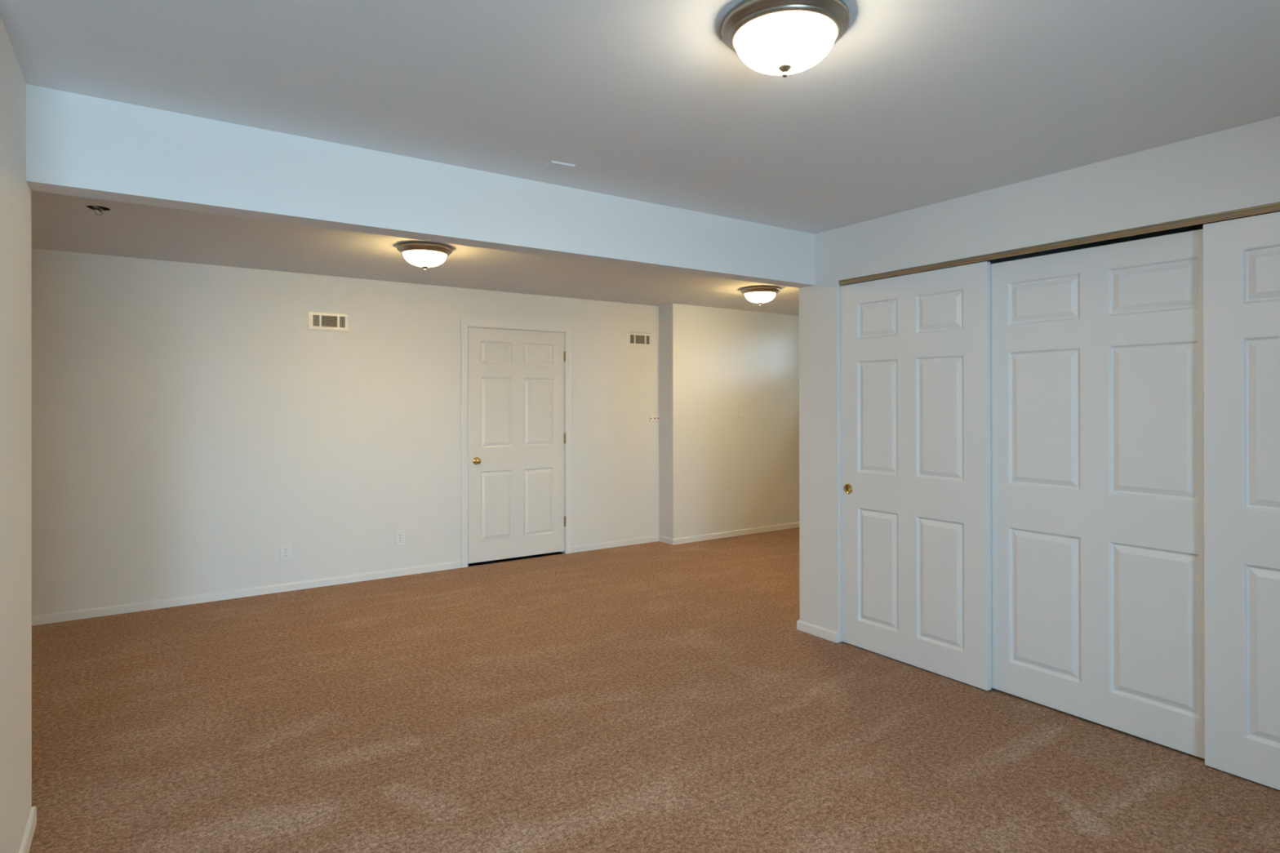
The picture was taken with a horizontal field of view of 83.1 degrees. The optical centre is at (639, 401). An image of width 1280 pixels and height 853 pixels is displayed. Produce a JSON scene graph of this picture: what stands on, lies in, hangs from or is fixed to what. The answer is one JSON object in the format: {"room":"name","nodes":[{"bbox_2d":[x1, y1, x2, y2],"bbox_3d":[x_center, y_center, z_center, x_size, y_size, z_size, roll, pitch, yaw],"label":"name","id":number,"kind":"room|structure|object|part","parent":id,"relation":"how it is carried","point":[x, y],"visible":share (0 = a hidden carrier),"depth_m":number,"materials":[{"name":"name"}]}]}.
{"room":"finished basement","nodes":[
{"label":"finished basement","id":0,"kind":"room"},
{"bbox_2d":[0,14,31,852],"bbox_3d":[-1.833,0.185,2.022,0.120,2.424,0.810,0,0,-34],"label":"wall","id":1,"kind":"structure","parent":0,"point":[15,193],"depth_m":2.06,"materials":[{"name":"white paint"}]},
{"bbox_2d":[18,806,36,852],"bbox_3d":[-2.025,1.368,1.888,0.612,0.058,0.834,0,0,-34],"label":"baseboard","id":2,"kind":"structure","parent":1,"relation":"attached to","point":[32,821],"depth_m":2.28,"materials":[{"name":"white paint"}]},
{"bbox_2d":[31,248,658,616],"bbox_3d":[-2.648,0.208,5.426,6.802,2.392,0.120,0,0,-34],"label":"wall","id":3,"kind":"structure","parent":0,"point":[189,424],"depth_m":5.27,"materials":[{"name":"white paint"}]},
{"bbox_2d":[31,560,461,626],"bbox_3d":[-3.416,1.375,4.817,4.605,0.058,0.012,0,0,-34],"label":"baseboard","id":4,"kind":"structure","parent":3,"relation":"attached to","point":[212,597],"depth_m":5.15,"materials":[{"name":"white paint"}]},
{"bbox_2d":[280,543,291,561],"bbox_3d":[-2.627,1.116,5.361,0.078,0.124,0.008,0,0,-34],"label":"wall outlet","id":5,"kind":"object","parent":3,"relation":"attached to","point":[285,549],"visible":1,"depth_m":5.36,"materials":[{"name":"white plastic"}]},
{"bbox_2d":[306,311,349,332],"bbox_3d":[-2.383,-0.616,5.531,0.304,0.146,0.011,0,0,-34],"label":"air vent","id":6,"kind":"object","parent":3,"relation":"in","point":[316,320],"visible":1,"depth_m":5.53,"materials":[{"name":"metal"}]},
{"bbox_2d":[395,529,404,546],"bbox_3d":[-1.936,1.099,5.834,0.078,0.124,0.008,0,0,-34],"label":"wall outlet","id":7,"kind":"object","parent":3,"relation":"attached to","point":[399,535],"visible":1,"depth_m":5.83,"materials":[{"name":"white plastic"}]},
{"bbox_2d":[460,319,571,568],"bbox_3d":[-1.097,0.350,6.450,1.062,2.107,0.178,0,0,-34],"label":"door","id":8,"kind":"structure","parent":3,"relation":"in","point":[516,377],"depth_m":6.40,"materials":[{"name":"beige paint"}]},
{"bbox_3d":[-1.388,0.505,6.181,0.065,0.065,0.062,0,0,-34],"label":"knob","id":9,"kind":"part","parent":8,"relation":"part of","materials":[{"name":"gold metal"}]},
{"bbox_3d":[-1.255,-0.431,6.320,0.266,0.168,0.011,0,0,-34],"label":"raised panel","id":10,"kind":"part","parent":8,"relation":"part of","materials":[{"name":"beige paint"}]},
{"bbox_3d":[-1.254,0.090,6.319,0.266,0.582,0.011,0,0,-34],"label":"raised panel","id":11,"kind":"part","parent":8,"relation":"part of","materials":[{"name":"beige paint"}]},
{"bbox_3d":[-1.253,0.902,6.318,0.266,0.574,0.011,0,0,-34],"label":"raised panel","id":12,"kind":"part","parent":8,"relation":"part of","materials":[{"name":"beige paint"}]},
{"bbox_3d":[-0.919,-0.431,6.550,0.266,0.168,0.011,0,0,-34],"label":"raised panel","id":13,"kind":"part","parent":8,"relation":"part of","materials":[{"name":"beige paint"}]},
{"bbox_3d":[-0.918,0.089,6.549,0.266,0.582,0.011,0,0,-34],"label":"raised panel","id":14,"kind":"part","parent":8,"relation":"part of","materials":[{"name":"beige paint"}]},
{"bbox_3d":[-0.916,0.901,6.548,0.266,0.574,0.011,0,0,-34],"label":"raised panel","id":15,"kind":"part","parent":8,"relation":"part of","materials":[{"name":"beige paint"}]},
{"bbox_2d":[626,331,652,347],"bbox_3d":[-0.005,-0.617,7.160,0.304,0.146,0.011,0,0,-34],"label":"air vent","id":16,"kind":"object","parent":3,"relation":"in","point":[633,339],"visible":1,"depth_m":7.16,"materials":[{"name":"metal"}]},
{"bbox_2d":[648,414,659,422],"bbox_3d":[0.146,0.165,7.259,0.118,0.068,0.013,0,0,-34],"label":"jack plate","id":17,"kind":"object","parent":3,"relation":"attached to","point":[653,418],"visible":1,"depth_m":7.25,"materials":[{"name":"plastic"}]},
{"bbox_2d":[0,0,1279,315],"bbox_3d":[0.741,-1.068,3.165,9.840,0.182,9.420,0,0,-34],"label":"ceiling","id":18,"kind":"structure","parent":0,"point":[917,104],"depth_m":2.40,"materials":[{"name":"paint"}]},
{"bbox_2d":[86,205,110,215],"bbox_3d":[-2.711,-0.979,3.618,0.097,0.093,0.097,0,0,-34],"label":"sprinkler head","id":19,"kind":"object","parent":18,"relation":"attached to","point":[92,207],"visible":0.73,"depth_m":3.63,"materials":[{"name":"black metal"}]},
{"bbox_2d":[369,275,386,278],"bbox_3d":[-2.030,-0.967,5.600,0.105,0.003,0.060,0,0,-34],"label":"ceiling vent","id":20,"kind":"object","parent":18,"relation":"attached to","point":[371,276],"depth_m":5.59,"materials":[{"name":"paint"}]},
{"bbox_2d":[26,84,814,288],"bbox_3d":[-0.483,-0.864,3.364,3.625,0.326,0.128,0,0,-34],"label":"ceiling beam","id":21,"kind":"structure","parent":18,"relation":"attached to","point":[77,144],"depth_m":2.86,"materials":[{"name":"white paint"}]},
{"bbox_2d":[396,241,452,271],"bbox_3d":[-1.349,-0.897,4.533,0.334,0.148,0.334,0,0,-34],"label":"ceiling lamp","id":22,"kind":"object","parent":18,"relation":"attached to","point":[424,255],"visible":1,"depth_m":4.43,"materials":[{"name":"glass"}]},
{"bbox_3d":[-1.349,-0.892,4.533,0.263,0.084,0.263,0,0,-34],"label":"lamp shade","id":23,"kind":"part","parent":22,"relation":"part of","materials":[{"name":"white glass"}]},
{"bbox_2d":[542,160,575,171],"bbox_3d":[-0.344,-1.004,3.082,0.110,0.006,0.090,0,0,-30],"label":"ceiling plate","id":24,"kind":"object","parent":18,"relation":"attached to","point":[553,165],"visible":1,"depth_m":3.07,"materials":[{"name":"paint"}]},
{"bbox_2d":[740,285,779,306],"bbox_3d":[1.030,-0.898,6.199,0.334,0.148,0.334,0,0,-34],"label":"ceiling lamp","id":25,"kind":"object","parent":18,"relation":"attached to","point":[755,294],"visible":1,"depth_m":6.10,"materials":[{"name":"glass"}]},
{"bbox_3d":[1.030,-0.894,6.199,0.263,0.084,0.263,0,0,-34],"label":"lamp shade","id":26,"kind":"part","parent":25,"relation":"part of","materials":[{"name":"white glass"}]},
{"bbox_2d":[721,0,850,77],"bbox_3d":[0.385,-0.936,1.919,0.334,0.148,0.334,0,0,-34],"label":"ceiling lamp","id":27,"kind":"object","parent":18,"relation":"attached to","point":[784,37],"visible":1,"depth_m":1.84,"materials":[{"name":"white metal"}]},
{"bbox_3d":[0.385,-0.932,1.919,0.263,0.084,0.263,0,0,-34],"label":"lamp shade","id":28,"kind":"part","parent":27,"relation":"part of","materials":[{"name":"white glass"}]},
{"bbox_2d":[28,527,1279,852],"bbox_3d":[0.778,1.455,3.183,9.920,0.120,9.420,0,0,-34],"label":"floor","id":29,"kind":"structure","parent":0,"point":[658,696],"depth_m":3.02,"materials":[{"name":"brown carpet"}]},
{"bbox_2d":[658,303,799,538],"bbox_3d":[1.478,0.206,8.109,3.038,2.392,0.355,0,0,-34],"label":"wall","id":30,"kind":"structure","parent":0,"point":[720,471],"depth_m":7.48,"materials":[{"name":"white paint"}]},
{"bbox_2d":[571,521,799,552],"bbox_3d":[1.052,1.373,7.735,3.925,0.058,0.247,0,0,-34],"label":"baseboard","id":31,"kind":"structure","parent":30,"relation":"attached to","point":[793,525],"depth_m":7.22,"materials":[{"name":"white paint"}]},
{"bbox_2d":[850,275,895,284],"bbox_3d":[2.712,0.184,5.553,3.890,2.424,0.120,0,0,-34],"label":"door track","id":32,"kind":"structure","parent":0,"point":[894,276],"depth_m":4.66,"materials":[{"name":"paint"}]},
{"bbox_2d":[799,115,1279,642],"bbox_3d":[2.616,0.178,2.149,0.115,2.424,5.630,0,0,-34],"label":"wall","id":33,"kind":"structure","parent":0,"point":[1237,168],"depth_m":3.55,"materials":[{"name":"white paint"}]},
{"bbox_2d":[796,619,837,643],"bbox_3d":[1.179,1.367,4.401,0.312,0.058,0.309,0,0,-34],"label":"baseboard","id":34,"kind":"structure","parent":33,"relation":"attached to","point":[808,628],"depth_m":4.30,"materials":[{"name":"white paint"}]},
{"bbox_2d":[838,202,1279,285],"bbox_3d":[1.943,-0.694,3.136,0.102,0.027,2.644,0,0,-34],"label":"door track","id":35,"kind":"object","parent":33,"relation":"attached to","point":[1276,206],"visible":1,"depth_m":3.10,"materials":[{"name":"brown metal"}]},
{"bbox_2d":[840,261,991,690],"bbox_3d":[1.428,0.357,3.845,0.043,2.064,0.886,0,0,-34],"label":"sliding closet door","id":36,"kind":"structure","parent":35,"relation":"hanging from","point":[916,348],"depth_m":3.78,"materials":[{"name":"white paint"}]},
{"bbox_3d":[1.195,0.498,4.154,0.007,0.058,0.058,0,0,-34],"label":"finger pull","id":37,"kind":"part","parent":36,"relation":"part of","materials":[{"name":"gold metal"}]},
{"bbox_3d":[1.314,-0.458,3.998,0.011,0.175,0.238,0,0,-34],"label":"raised panel","id":38,"kind":"part","parent":36,"relation":"part of","materials":[{"name":"white paint"}]},
{"bbox_3d":[1.315,0.083,3.998,0.011,0.600,0.238,0,0,-34],"label":"raised panel","id":39,"kind":"part","parent":36,"relation":"part of","materials":[{"name":"white paint"}]},
{"bbox_3d":[1.316,0.919,3.996,0.011,0.611,0.238,0,0,-34],"label":"raised panel","id":40,"kind":"part","parent":36,"relation":"part of","materials":[{"name":"white paint"}]},
{"bbox_3d":[1.528,-0.459,3.686,0.011,0.175,0.238,0,0,-34],"label":"raised panel","id":41,"kind":"part","parent":36,"relation":"part of","materials":[{"name":"white paint"}]},
{"bbox_3d":[1.529,0.082,3.685,0.011,0.600,0.238,0,0,-34],"label":"raised panel","id":42,"kind":"part","parent":36,"relation":"part of","materials":[{"name":"white paint"}]},
{"bbox_3d":[1.530,0.918,3.683,0.011,0.611,0.238,0,0,-34],"label":"raised panel","id":43,"kind":"part","parent":36,"relation":"part of","materials":[{"name":"white paint"}]},
{"bbox_2d":[990,228,1204,759],"bbox_3d":[1.976,0.356,3.129,0.035,2.052,0.992,0,0,-34],"label":"sliding closet door","id":44,"kind":"structure","parent":35,"relation":"hanging from","point":[1097,423],"depth_m":3.08,"materials":[{"name":"white paint"}]},
{"bbox_3d":[1.843,-0.464,3.302,0.011,0.175,0.291,0,0,-34],"label":"raised panel","id":45,"kind":"part","parent":44,"relation":"part of","materials":[{"name":"white paint"}]},
{"bbox_3d":[1.844,0.076,3.301,0.011,0.600,0.291,0,0,-34],"label":"raised panel","id":46,"kind":"part","parent":44,"relation":"part of","materials":[{"name":"white paint"}]},
{"bbox_3d":[1.845,0.913,3.300,0.011,0.611,0.291,0,0,-34],"label":"raised panel","id":47,"kind":"part","parent":44,"relation":"part of","materials":[{"name":"white paint"}]},
{"bbox_3d":[2.087,-0.465,2.946,0.011,0.175,0.291,0,0,-34],"label":"raised panel","id":48,"kind":"part","parent":44,"relation":"part of","materials":[{"name":"white paint"}]},
{"bbox_3d":[2.088,0.075,2.945,0.011,0.600,0.291,0,0,-34],"label":"raised panel","id":49,"kind":"part","parent":44,"relation":"part of","materials":[{"name":"white paint"}]},
{"bbox_3d":[2.089,0.912,2.943,0.011,0.611,0.291,0,0,-34],"label":"raised panel","id":50,"kind":"part","parent":44,"relation":"part of","materials":[{"name":"white paint"}]},
{"bbox_2d":[1203,211,1279,790],"bbox_3d":[2.419,0.352,2.405,0.035,2.064,0.886,0,0,-34],"label":"sliding closet door","id":51,"kind":"structure","parent":35,"relation":"hanging from","point":[1242,255],"depth_m":2.66,"materials":[{"name":"white paint"}]},
{"bbox_3d":[2.301,-0.462,2.557,0.011,0.175,0.238,0,0,-34],"label":"raised panel","id":52,"kind":"part","parent":51,"relation":"part of","materials":[{"name":"white paint"}]},
{"bbox_3d":[2.302,0.078,2.556,0.011,0.600,0.238,0,0,-34],"label":"raised panel","id":53,"kind":"part","parent":51,"relation":"part of","materials":[{"name":"white paint"}]},
{"bbox_3d":[2.303,0.915,2.555,0.011,0.611,0.238,0,0,-34],"label":"raised panel","id":54,"kind":"part","parent":51,"relation":"part of","materials":[{"name":"white paint"}]},
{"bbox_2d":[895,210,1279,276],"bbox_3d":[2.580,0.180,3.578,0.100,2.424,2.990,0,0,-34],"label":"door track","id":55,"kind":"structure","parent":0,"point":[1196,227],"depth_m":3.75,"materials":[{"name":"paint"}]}
]}

